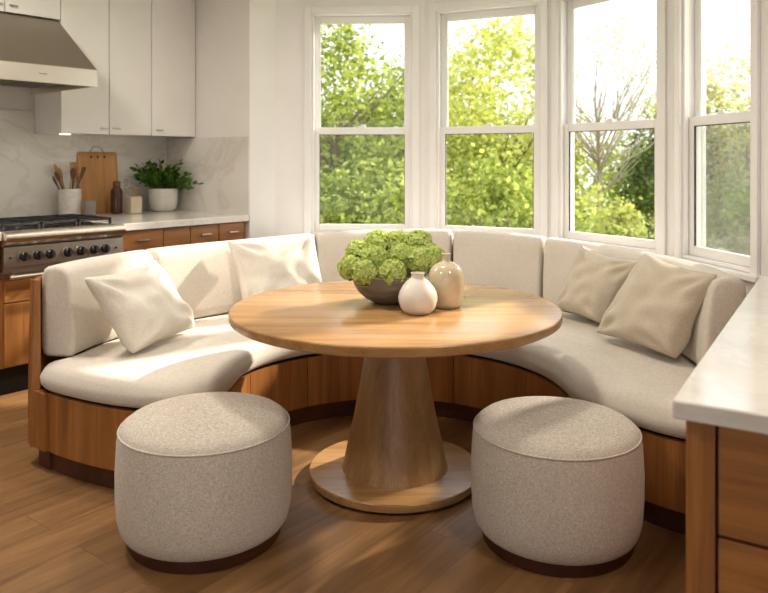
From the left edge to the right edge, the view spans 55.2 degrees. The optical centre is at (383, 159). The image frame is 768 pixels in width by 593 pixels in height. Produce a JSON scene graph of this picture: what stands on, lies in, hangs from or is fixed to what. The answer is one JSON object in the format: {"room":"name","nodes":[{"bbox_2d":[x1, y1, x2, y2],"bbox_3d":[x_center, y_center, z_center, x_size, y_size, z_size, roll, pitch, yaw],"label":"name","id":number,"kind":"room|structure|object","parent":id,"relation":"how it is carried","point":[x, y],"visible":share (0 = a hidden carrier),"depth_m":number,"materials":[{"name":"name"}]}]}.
{"room":"kitchen breakfast nook","nodes":[
{"label":"kitchen breakfast nook","id":0,"kind":"room"},
{"bbox_2d":[0,85,34,111],"bbox_3d":[-3.923,0.000,4.011,0.150,2.780,6.400,0,0,40],"label":"wall","id":1,"kind":"structure","parent":0,"point":[11,98],"depth_m":5.37,"materials":[{"name":"paint"}]},
{"bbox_2d":[0,0,3,11],"bbox_3d":[-2.817,-1.188,4.851,0.424,0.393,0.438,0,0,40],"label":"upper cabinet","id":2,"kind":"object","parent":1,"relation":"attached to","point":[1,1],"visible":1,"depth_m":4.88,"materials":[{"name":"white paint"}]},
{"bbox_2d":[3,0,59,19],"bbox_3d":[-2.552,-1.188,5.166,0.424,0.393,0.375,0,0,40],"label":"upper cabinet","id":3,"kind":"object","parent":1,"relation":"attached to","point":[46,9],"visible":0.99,"depth_m":5.05,"materials":[{"name":"white paint"}]},
{"bbox_2d":[0,12,97,94],"bbox_3d":[-2.504,-0.734,4.827,0.933,0.503,0.813,0,0,40],"label":"range hood","id":4,"kind":"object","parent":1,"relation":"attached to","point":[37,54],"visible":1,"depth_m":4.75,"materials":[{"name":"silver metal"}]},
{"bbox_2d":[35,0,108,134],"bbox_3d":[-2.311,-0.785,5.453,0.424,1.200,0.364,0,0,40],"label":"upper cabinet","id":5,"kind":"object","parent":1,"relation":"attached to","point":[85,111],"visible":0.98,"depth_m":5.34,"materials":[{"name":"white paint"}]},
{"bbox_2d":[0,110,166,217],"bbox_3d":[-3.026,0.030,4.946,0.018,0.780,3.586,0,0,40],"label":"backsplash","id":6,"kind":"structure","parent":1,"relation":"attached to","point":[28,158],"depth_m":5.51,"materials":[{"name":"stone"}]},
{"bbox_2d":[94,0,150,135],"bbox_3d":[-2.078,-0.788,5.731,0.424,1.194,0.352,0,0,40],"label":"upper cabinet","id":7,"kind":"object","parent":1,"relation":"attached to","point":[129,20],"visible":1,"depth_m":5.61,"materials":[{"name":"white paint"}]},
{"bbox_2d":[167,0,249,238],"bbox_3d":[-1.403,0.000,6.041,1.100,2.780,0.150,0,0,40],"label":"wall","id":8,"kind":"structure","parent":0,"point":[222,27],"depth_m":5.84,"materials":[{"name":"paint"}]},
{"bbox_2d":[137,0,194,136],"bbox_3d":[-1.831,-0.788,6.026,0.424,1.194,0.408,0,0,40],"label":"upper cabinet","id":9,"kind":"object","parent":8,"relation":"attached to","point":[172,21],"visible":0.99,"depth_m":5.90,"materials":[{"name":"white paint"}]},
{"bbox_2d":[167,136,249,214],"bbox_3d":[-1.448,0.119,5.972,1.080,0.602,0.012,0,0,40],"label":"backsplash","id":10,"kind":"structure","parent":8,"relation":"attached to","point":[222,164],"depth_m":5.89,"materials":[{"name":"stone"}]},
{"bbox_2d":[250,0,274,237],"bbox_3d":[-0.958,0.000,5.762,0.261,2.780,0.150,0,0,-31],"label":"wall reveal","id":11,"kind":"structure","parent":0,"point":[262,12],"depth_m":5.68,"materials":[{"name":"white paint"}]},
{"bbox_2d":[0,389,685,592],"bbox_3d":[-0.800,1.450,1.069,10.800,0.120,10.537,0,0,0],"label":"floor","id":12,"kind":"structure","parent":0,"point":[59,533],"depth_m":2.62,"materials":[{"name":"brown wood"}]},
{"bbox_2d":[0,276,39,395],"bbox_3d":[-2.369,1.040,4.868,1.068,0.700,0.748,0,0,40],"label":"base cabinet","id":13,"kind":"object","parent":12,"relation":"on","point":[14,294],"visible":0.2,"depth_m":4.33,"materials":[{"name":"brown wood"}]},
{"bbox_2d":[123,228,162,251],"bbox_3d":[-2.020,0.930,5.284,1.068,0.920,0.323,0,0,40],"label":"base cabinet","id":14,"kind":"object","parent":12,"relation":"on","point":[133,240],"visible":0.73,"depth_m":4.96,"materials":[{"name":"brown wood"}]},
{"bbox_2d":[162,226,189,246],"bbox_3d":[-1.855,0.930,5.503,1.040,0.920,0.217,0,0,40],"label":"drawer","id":15,"kind":"object","parent":12,"relation":"on","point":[172,236],"visible":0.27,"depth_m":5.16,"materials":[{"name":"brown wood"}]},
{"bbox_2d":[114,392,291,574],"bbox_3d":[-0.664,1.160,2.735,0.640,0.460,0.640,0,0,0],"label":"ottoman","id":16,"kind":"object","parent":12,"relation":"on","point":[203,481],"visible":1,"depth_m":2.48,"materials":[{"name":"fabric"}]},
{"bbox_2d":[118,392,288,454],"bbox_3d":[-0.664,0.955,2.735,0.616,0.050,0.616,0,0,0],"label":"cushion","id":17,"kind":"object","parent":16,"relation":"on","point":[206,423],"depth_m":2.61,"materials":[{"name":"fabric"}]},
{"bbox_2d":[190,221,244,243],"bbox_3d":[-1.608,0.930,5.775,1.068,0.920,0.510,0,0,40],"label":"base cabinet","id":18,"kind":"object","parent":12,"relation":"on","point":[206,233],"visible":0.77,"depth_m":5.43,"materials":[{"name":"brown wood"}]},
{"bbox_2d":[0,209,248,240],"bbox_3d":[-2.538,0.444,4.673,1.080,0.048,3.396,0,0,40],"label":"countertop","id":19,"kind":"structure","parent":18,"relation":"on","point":[148,219],"depth_m":5.36,"materials":[{"name":"white stone"}]},
{"bbox_2d":[0,214,125,279],"bbox_3d":[-2.171,0.534,4.701,0.685,0.312,0.750,0,0,40],"label":"rangetop","id":20,"kind":"object","parent":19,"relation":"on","point":[29,245],"visible":0.98,"depth_m":4.48,"materials":[{"name":"silver metal"}]},
{"bbox_2d":[58,188,81,214],"bbox_3d":[-2.353,0.318,5.500,0.162,0.205,0.162,0,0,40],"label":"utensil crock","id":21,"kind":"object","parent":19,"relation":"on","point":[69,200],"visible":0.8,"depth_m":5.43,"materials":[{"name":"ceramic"}]},
{"bbox_2d":[52,176,59,189],"bbox_3d":[-2.396,0.260,5.461,0.044,0.281,0.143,0,0,40],"label":"wooden utensil","id":22,"kind":"object","parent":21,"relation":"in","point":[53,178],"visible":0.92,"depth_m":5.41,"materials":[{"name":"brown wood"}]},
{"bbox_2d":[53,164,62,186],"bbox_3d":[-2.408,0.214,5.506,0.159,0.371,0.044,0,0,17],"label":"wooden utensil","id":23,"kind":"object","parent":21,"relation":"in","point":[54,165],"visible":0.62,"depth_m":5.51,"materials":[{"name":"brown wood"}]},
{"bbox_2d":[54,171,62,188],"bbox_3d":[-2.381,0.242,5.445,0.044,0.317,0.170,0,0,12],"label":"wooden utensil","id":24,"kind":"object","parent":21,"relation":"in","point":[57,176],"visible":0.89,"depth_m":5.38,"materials":[{"name":"brown wood"}]},
{"bbox_2d":[58,167,64,188],"bbox_3d":[-2.373,0.227,5.460,0.044,0.346,0.094,0,0,40],"label":"wooden utensil","id":25,"kind":"object","parent":21,"relation":"in","point":[60,172],"visible":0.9,"depth_m":5.43,"materials":[{"name":"brown wood"}]},
{"bbox_2d":[69,162,75,188],"bbox_3d":[-2.364,0.207,5.530,0.048,0.384,0.116,0,0,-3],"label":"wooden utensil","id":26,"kind":"object","parent":21,"relation":"in","point":[72,164],"visible":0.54,"depth_m":5.57,"materials":[{"name":"brown wood"}]},
{"bbox_2d":[70,167,75,188],"bbox_3d":[-2.315,0.228,5.472,0.044,0.345,0.137,0,0,-21],"label":"wooden utensil","id":27,"kind":"object","parent":21,"relation":"in","point":[73,170],"visible":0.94,"depth_m":5.42,"materials":[{"name":"brown wood"}]},
{"bbox_2d":[73,165,78,188],"bbox_3d":[-2.364,0.219,5.557,0.044,0.362,0.170,0,0,6],"label":"wooden utensil","id":28,"kind":"object","parent":21,"relation":"in","point":[76,166],"visible":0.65,"depth_m":5.61,"materials":[{"name":"brown wood"}]},
{"bbox_2d":[76,167,86,188],"bbox_3d":[-2.302,0.226,5.491,0.146,0.348,0.048,0,0,14],"label":"wooden utensil","id":29,"kind":"object","parent":21,"relation":"in","point":[83,169],"visible":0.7,"depth_m":5.48,"materials":[{"name":"brown wood"}]},
{"bbox_2d":[84,200,96,215],"bbox_3d":[-2.196,0.362,5.485,0.092,0.116,0.092,0,0,40],"label":"tumbler","id":30,"kind":"object","parent":19,"relation":"on","point":[90,206],"visible":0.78,"depth_m":5.45,"materials":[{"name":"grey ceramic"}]},
{"bbox_2d":[77,146,117,213],"bbox_3d":[-2.260,0.154,5.807,0.074,0.534,0.330,0,0,40],"label":"cutting board","id":31,"kind":"object","parent":19,"relation":"on","point":[96,183],"visible":0.77,"depth_m":5.80,"materials":[{"name":"brown wood"}]},
{"bbox_2d":[110,181,122,213],"bbox_3d":[-2.090,0.293,5.736,0.090,0.254,0.090,0,0,40],"label":"bottle","id":32,"kind":"object","parent":19,"relation":"on","point":[116,194],"visible":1,"depth_m":5.70,"materials":[{"name":"brown glass"}]},
{"bbox_2d":[125,187,141,213],"bbox_3d":[-1.964,0.317,5.761,0.090,0.206,0.100,0,0,40],"label":"soap dispenser","id":33,"kind":"object","parent":19,"relation":"on","point":[133,204],"visible":1,"depth_m":5.73,"materials":[{"name":"beige ceramic"}]},
{"bbox_2d":[129,159,203,211],"bbox_3d":[-1.785,0.201,5.950,0.512,0.438,0.430,0,0,40],"label":"potted plant","id":34,"kind":"object","parent":19,"relation":"on","point":[163,186],"visible":1,"depth_m":5.95,"materials":[{"name":"green plant"}]},
{"bbox_2d":[28,229,745,534],"bbox_3d":[0.084,0.930,4.003,3.223,0.920,2.307,0,0,10],"label":"banquette","id":35,"kind":"object","parent":12,"relation":"on","point":[83,382],"visible":0.54,"depth_m":3.49,"materials":[{"name":"fabric"}]},
{"bbox_2d":[42,250,152,356],"bbox_3d":[-1.435,0.707,3.743,0.207,0.424,0.701,0,0,19],"label":"cushion","id":36,"kind":"object","parent":35,"relation":"on","point":[73,321],"depth_m":3.47,"materials":[{"name":"fabric"}]},
{"bbox_2d":[84,260,194,352],"bbox_3d":[-1.175,0.712,3.634,0.268,0.377,0.617,0,0,19],"label":"throw pillow","id":37,"kind":"object","parent":35,"relation":"on","point":[142,305],"visible":1,"depth_m":3.50,"materials":[{"name":"fabric"}]},
{"bbox_2d":[146,233,309,318],"bbox_3d":[-0.899,0.700,4.470,1.159,0.438,0.222,0,0,-42],"label":"cushion","id":38,"kind":"object","parent":35,"relation":"on","point":[204,275],"depth_m":4.27,"materials":[{"name":"fabric"}]},
{"bbox_2d":[228,234,321,298],"bbox_3d":[-0.625,0.673,4.373,0.573,0.429,0.251,0,0,-23],"label":"throw pillow","id":39,"kind":"object","parent":35,"relation":"on","point":[261,267],"visible":0.7,"depth_m":4.33,"materials":[{"name":"fabric"}]},
{"bbox_2d":[314,229,395,281],"bbox_3d":[-0.170,0.695,4.926,0.594,0.449,0.192,0,0,-18],"label":"cushion","id":40,"kind":"object","parent":35,"relation":"on","point":[330,246],"depth_m":4.80,"materials":[{"name":"fabric"}]},
{"bbox_2d":[40,311,696,438],"bbox_3d":[0.053,0.974,3.943,3.011,0.117,2.178,0,0,10],"label":"seat cushion","id":41,"kind":"object","parent":35,"relation":"on","point":[639,382],"depth_m":3.29,"materials":[{"name":"fabric"}]},
{"bbox_2d":[402,229,452,279],"bbox_3d":[0.294,0.695,4.998,0.358,0.449,0.183,0,0,0],"label":"cushion","id":42,"kind":"object","parent":35,"relation":"on","point":[443,238],"depth_m":4.95,"materials":[{"name":"fabric"}]},
{"bbox_2d":[453,229,546,297],"bbox_3d":[0.757,0.696,4.851,0.652,0.446,0.218,0,0,32],"label":"cushion","id":43,"kind":"object","parent":35,"relation":"on","point":[514,261],"depth_m":4.78,"materials":[{"name":"fabric"}]},
{"bbox_2d":[555,246,638,322],"bbox_3d":[1.183,0.692,4.082,0.214,0.386,0.580,0,0,-33],"label":"throw pillow","id":44,"kind":"object","parent":35,"relation":"on","point":[594,279],"visible":0.91,"depth_m":4.02,"materials":[{"name":"beige fabric"}]},
{"bbox_2d":[543,237,655,303],"bbox_3d":[1.238,0.703,4.289,0.208,0.433,0.880,0,0,-25],"label":"cushion","id":45,"kind":"object","parent":35,"relation":"on","point":[559,254],"depth_m":4.47,"materials":[{"name":"fabric"}]},
{"bbox_2d":[597,252,716,358],"bbox_3d":[1.262,0.672,3.440,0.256,0.417,0.669,0,0,-11],"label":"throw pillow","id":46,"kind":"object","parent":35,"relation":"on","point":[657,307],"visible":1,"depth_m":3.35,"materials":[{"name":"beige fabric"}]},
{"bbox_2d":[653,254,745,364],"bbox_3d":[1.450,0.707,3.488,0.221,0.424,0.809,0,0,0],"label":"cushion","id":47,"kind":"object","parent":35,"relation":"on","point":[724,295],"depth_m":3.11,"materials":[{"name":"fabric"}]},
{"bbox_2d":[228,280,562,513],"bbox_3d":[0.048,1.015,3.230,1.434,0.750,1.434,0,0,0],"label":"dining table","id":48,"kind":"object","parent":12,"relation":"on","point":[394,458],"visible":0.91,"depth_m":3.04,"materials":[{"name":"brown wood"}]},
{"bbox_2d":[353,270,424,304],"bbox_3d":[0.022,0.574,3.305,0.332,0.132,0.332,0,0,0],"label":"bowl","id":49,"kind":"object","parent":48,"relation":"on","point":[378,291],"visible":0.46,"depth_m":3.17,"materials":[{"name":"brown ceramic"}]},
{"bbox_2d":[337,254,359,279],"bbox_3d":[-0.153,0.474,3.245,0.116,0.115,0.117,0,0,25],"label":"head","id":50,"kind":"object","parent":49,"relation":"in","point":[344,266],"visible":0.82,"depth_m":3.21},
{"bbox_2d":[345,239,369,258],"bbox_3d":[-0.116,0.421,3.326,0.127,0.126,0.127,0,0,32],"label":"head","id":51,"kind":"object","parent":49,"relation":"in","point":[355,247],"visible":0.48,"depth_m":3.29},
{"bbox_2d":[349,258,378,286],"bbox_3d":[-0.083,0.491,3.194,0.128,0.126,0.127,0,0,-17],"label":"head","id":52,"kind":"object","parent":49,"relation":"in","point":[364,272],"visible":0.98,"depth_m":3.16},
{"bbox_2d":[360,245,388,268],"bbox_3d":[-0.041,0.444,3.266,0.130,0.131,0.128,0,0,-21],"label":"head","id":53,"kind":"object","parent":49,"relation":"in","point":[378,254],"visible":0.67,"depth_m":3.23},
{"bbox_2d":[364,229,392,251],"bbox_3d":[-0.026,0.387,3.390,0.138,0.135,0.137,0,0,5],"label":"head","id":54,"kind":"object","parent":49,"relation":"in","point":[375,237],"visible":0.62,"depth_m":3.35},
{"bbox_2d":[377,259,406,284],"bbox_3d":[0.036,0.492,3.184,0.130,0.128,0.129,0,0,-9],"label":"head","id":55,"kind":"object","parent":49,"relation":"in","point":[390,269],"visible":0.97,"depth_m":3.15},
{"bbox_2d":[385,230,408,252],"bbox_3d":[0.064,0.387,3.400,0.130,0.128,0.130,0,0,-31],"label":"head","id":56,"kind":"object","parent":49,"relation":"in","point":[398,236],"visible":0.5,"depth_m":3.36},
{"bbox_2d":[388,243,415,269],"bbox_3d":[0.081,0.436,3.285,0.127,0.132,0.126,0,0,22],"label":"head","id":57,"kind":"object","parent":49,"relation":"in","point":[399,251],"visible":0.71,"depth_m":3.25},
{"bbox_2d":[404,230,432,246],"bbox_3d":[0.159,0.387,3.387,0.135,0.133,0.134,0,0,18],"label":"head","id":58,"kind":"object","parent":49,"relation":"in","point":[417,238],"visible":0.61,"depth_m":3.35},
{"bbox_2d":[406,245,436,276],"bbox_3d":[0.166,0.452,3.265,0.144,0.143,0.145,0,0,-34],"label":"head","id":59,"kind":"object","parent":49,"relation":"on","point":[420,261],"visible":0.91,"depth_m":3.22},
{"bbox_2d":[421,243,444,264],"bbox_3d":[0.221,0.441,3.335,0.126,0.126,0.127,0,0,37],"label":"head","id":60,"kind":"object","parent":49,"relation":"in","point":[434,247],"visible":0.44,"depth_m":3.30},
{"bbox_2d":[398,272,437,314],"bbox_3d":[0.142,0.556,3.072,0.164,0.168,0.164,0,0,0],"label":"vase","id":61,"kind":"object","parent":48,"relation":"on","point":[417,295],"visible":1,"depth_m":3.02,"materials":[{"name":"beige ceramic"}]},
{"bbox_2d":[428,253,464,308],"bbox_3d":[0.272,0.523,3.200,0.159,0.234,0.159,0,0,0],"label":"vase","id":62,"kind":"object","parent":48,"relation":"on","point":[446,276],"visible":0.96,"depth_m":3.14,"materials":[{"name":"beige ceramic"}]},
{"bbox_2d":[471,396,644,577],"bbox_3d":[0.632,1.163,2.705,0.620,0.455,0.620,0,0,0],"label":"ottoman","id":63,"kind":"object","parent":12,"relation":"on","point":[558,483],"visible":1,"depth_m":2.46,"materials":[{"name":"fabric"}]},
{"bbox_2d":[474,396,640,458],"bbox_3d":[0.632,0.960,2.705,0.596,0.050,0.596,0,0,0],"label":"cushion","id":64,"kind":"object","parent":63,"relation":"on","point":[527,427],"depth_m":2.58,"materials":[{"name":"fabric"}]},
{"bbox_2d":[686,421,767,592],"bbox_3d":[1.700,0.954,1.870,1.440,0.872,1.801,0,0,32],"label":"base cabinet","id":65,"kind":"object","parent":12,"relation":"on","point":[727,468],"visible":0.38,"depth_m":1.45,"materials":[{"name":"brown wood"}]},
{"bbox_2d":[672,276,767,434],"bbox_3d":[1.710,0.499,1.868,1.500,0.038,1.875,0,0,32],"label":"countertop","id":66,"kind":"structure","parent":65,"relation":"on","point":[728,388],"depth_m":1.61,"materials":[{"name":"white stone"}]},
{"bbox_2d":[275,0,424,235],"bbox_3d":[-0.234,0.000,5.783,1.225,2.780,0.150,0,0,3],"label":"wall","id":67,"kind":"structure","parent":0,"point":[289,14],"depth_m":5.73,"materials":[{"name":"white paint"}]},
{"bbox_2d":[304,5,418,237],"bbox_3d":[-0.172,-0.291,5.758,0.937,1.812,0.195,0,0,3],"label":"window","id":68,"kind":"structure","parent":67,"relation":"in","point":[408,15],"depth_m":5.72,"materials":[{"name":"white paint"}]},
{"bbox_2d":[425,0,550,237],"bbox_3d":[0.794,0.000,5.538,1.110,2.780,0.150,0,0,25],"label":"wall","id":69,"kind":"structure","parent":0,"point":[427,2],"depth_m":5.67,"materials":[{"name":"white paint"}]},
{"bbox_2d":[429,0,547,238],"bbox_3d":[0.789,-0.291,5.515,0.954,1.812,0.195,0,0,25],"label":"window","id":70,"kind":"structure","parent":69,"relation":"in","point":[440,14],"depth_m":5.53,"materials":[{"name":"white paint"}]},
{"bbox_2d":[667,0,673,256],"bbox_3d":[1.545,0.000,4.881,0.150,2.780,1.121,0,0,-33],"label":"wall","id":71,"kind":"structure","parent":0,"point":[670,3],"depth_m":4.45,"materials":[{"name":"white paint"}]},
{"bbox_2d":[551,0,668,255],"bbox_3d":[1.511,-0.291,4.892,0.195,1.812,0.979,0,0,-33],"label":"window","id":72,"kind":"structure","parent":71,"relation":"in","point":[564,125],"depth_m":5.20,"materials":[{"name":"white paint"}]},
{"bbox_2d":[685,0,767,295],"bbox_3d":[1.916,0.000,3.948,0.150,2.780,1.106,0,0,-10],"label":"wall","id":73,"kind":"structure","parent":0,"point":[763,3],"depth_m":3.66,"materials":[{"name":"white paint"}]},
{"bbox_2d":[672,0,760,282],"bbox_3d":[1.875,-0.291,4.050,0.195,1.812,0.774,0,0,-10],"label":"window","id":74,"kind":"structure","parent":73,"relation":"in","point":[690,116],"depth_m":4.31,"materials":[{"name":"white paint"}]},
{"label":"outside","id":75,"kind":"structure","parent":0,"visible":0},
{"bbox_2d":[473,194,746,252],"bbox_3d":[0.000,1.890,17.000,60.000,0.100,46.000,0,0,0],"label":"ground","id":76,"kind":"structure","parent":75,"point":[580,194],"depth_m":22.55,"materials":[{"name":"green plant"}]},
{"bbox_2d":[320,90,355,222],"bbox_3d":[-2.775,-0.222,14.746,4.849,4.325,3.258,0,0,-19],"label":"tree","id":77,"kind":"object","parent":76,"relation":"on","point":[326,90],"visible":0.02,"depth_m":14.75,"materials":[{"name":"green plant"}]},
{"bbox_2d":[320,24,403,223],"bbox_3d":[-0.757,-0.435,11.277,3.441,4.736,2.544,0,0,11],"label":"tree","id":78,"kind":"object","parent":76,"relation":"on","point":[352,153],"visible":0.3,"depth_m":11.03,"materials":[{"name":"green plant"}]},
{"bbox_2d":[320,135,484,225],"bbox_3d":[-0.306,0.768,9.558,3.268,2.299,1.949,0,0,0],"label":"shrub","id":79,"kind":"object","parent":76,"relation":"on","point":[359,204],"visible":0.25,"depth_m":9.56,"materials":[{"name":"green plant"}]},
{"bbox_2d":[321,32,524,224],"bbox_3d":[0.617,-0.347,14.963,4.783,4.420,3.048,0,0,0],"label":"tree","id":80,"kind":"object","parent":76,"relation":"on","point":[389,72],"visible":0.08,"depth_m":14.80,"materials":[{"name":"green plant"}]},
{"bbox_2d":[327,101,530,206],"bbox_3d":[-0.628,0.242,16.616,8.072,3.454,2.109,0,0,-1],"label":"hedge","id":81,"kind":"object","parent":76,"relation":"on","point":[463,101],"visible":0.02,"depth_m":16.35,"materials":[{"name":"green plant"}]},
{"bbox_2d":[399,15,594,229],"bbox_3d":[1.895,-0.471,12.561,3.480,4.668,2.487,0,0,4],"label":"tree","id":82,"kind":"object","parent":76,"relation":"on","point":[455,144],"visible":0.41,"depth_m":12.07,"materials":[{"name":"green plant"}]},
{"bbox_2d":[446,141,599,232],"bbox_3d":[1.598,0.833,9.498,2.435,2.158,1.820,0,0,0],"label":"shrub","id":83,"kind":"object","parent":76,"relation":"on","point":[524,216],"visible":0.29,"depth_m":9.34,"materials":[{"name":"green plant"}]},
{"bbox_2d":[521,4,655,232],"bbox_3d":[3.800,-0.390,12.812,2.833,4.504,2.432,0,0,0],"label":"tree","id":84,"kind":"object","parent":76,"relation":"on","point":[598,156],"visible":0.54,"depth_m":12.50,"materials":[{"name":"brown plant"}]},
{"bbox_2d":[453,124,749,236],"bbox_3d":[5.755,0.445,17.081,9.304,3.048,2.269,0,0,0],"label":"hedge","id":85,"kind":"object","parent":76,"relation":"on","point":[605,176],"visible":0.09,"depth_m":16.99,"materials":[{"name":"green plant"}]},
{"bbox_2d":[574,178,653,239],"bbox_3d":[3.323,1.104,10.653,2.224,1.580,1.570,0,0,0],"label":"shrub","id":86,"kind":"object","parent":76,"relation":"on","point":[626,227],"visible":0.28,"depth_m":10.49,"materials":[{"name":"green plant"}]},
{"bbox_2d":[608,97,746,245],"bbox_3d":[5.180,0.281,13.193,2.416,3.323,2.318,0,0,0],"label":"tree","id":87,"kind":"object","parent":76,"relation":"on","point":[642,183],"visible":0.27,"depth_m":12.88,"materials":[{"name":"green plant"}]},
{"bbox_2d":[706,19,749,251],"bbox_3d":[6.444,-0.262,12.620,3.479,4.401,2.454,0,0,-20],"label":"tree","id":88,"kind":"object","parent":76,"relation":"on","point":[711,95],"visible":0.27,"depth_m":12.53,"materials":[{"name":"green plant"}]},
{"bbox_2d":[706,165,749,255],"bbox_3d":[5.454,0.952,10.275,2.958,1.873,1.921,0,0,0],"label":"shrub","id":89,"kind":"object","parent":76,"relation":"on","point":[744,241],"visible":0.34,"depth_m":10.05,"materials":[{"name":"green plant"}]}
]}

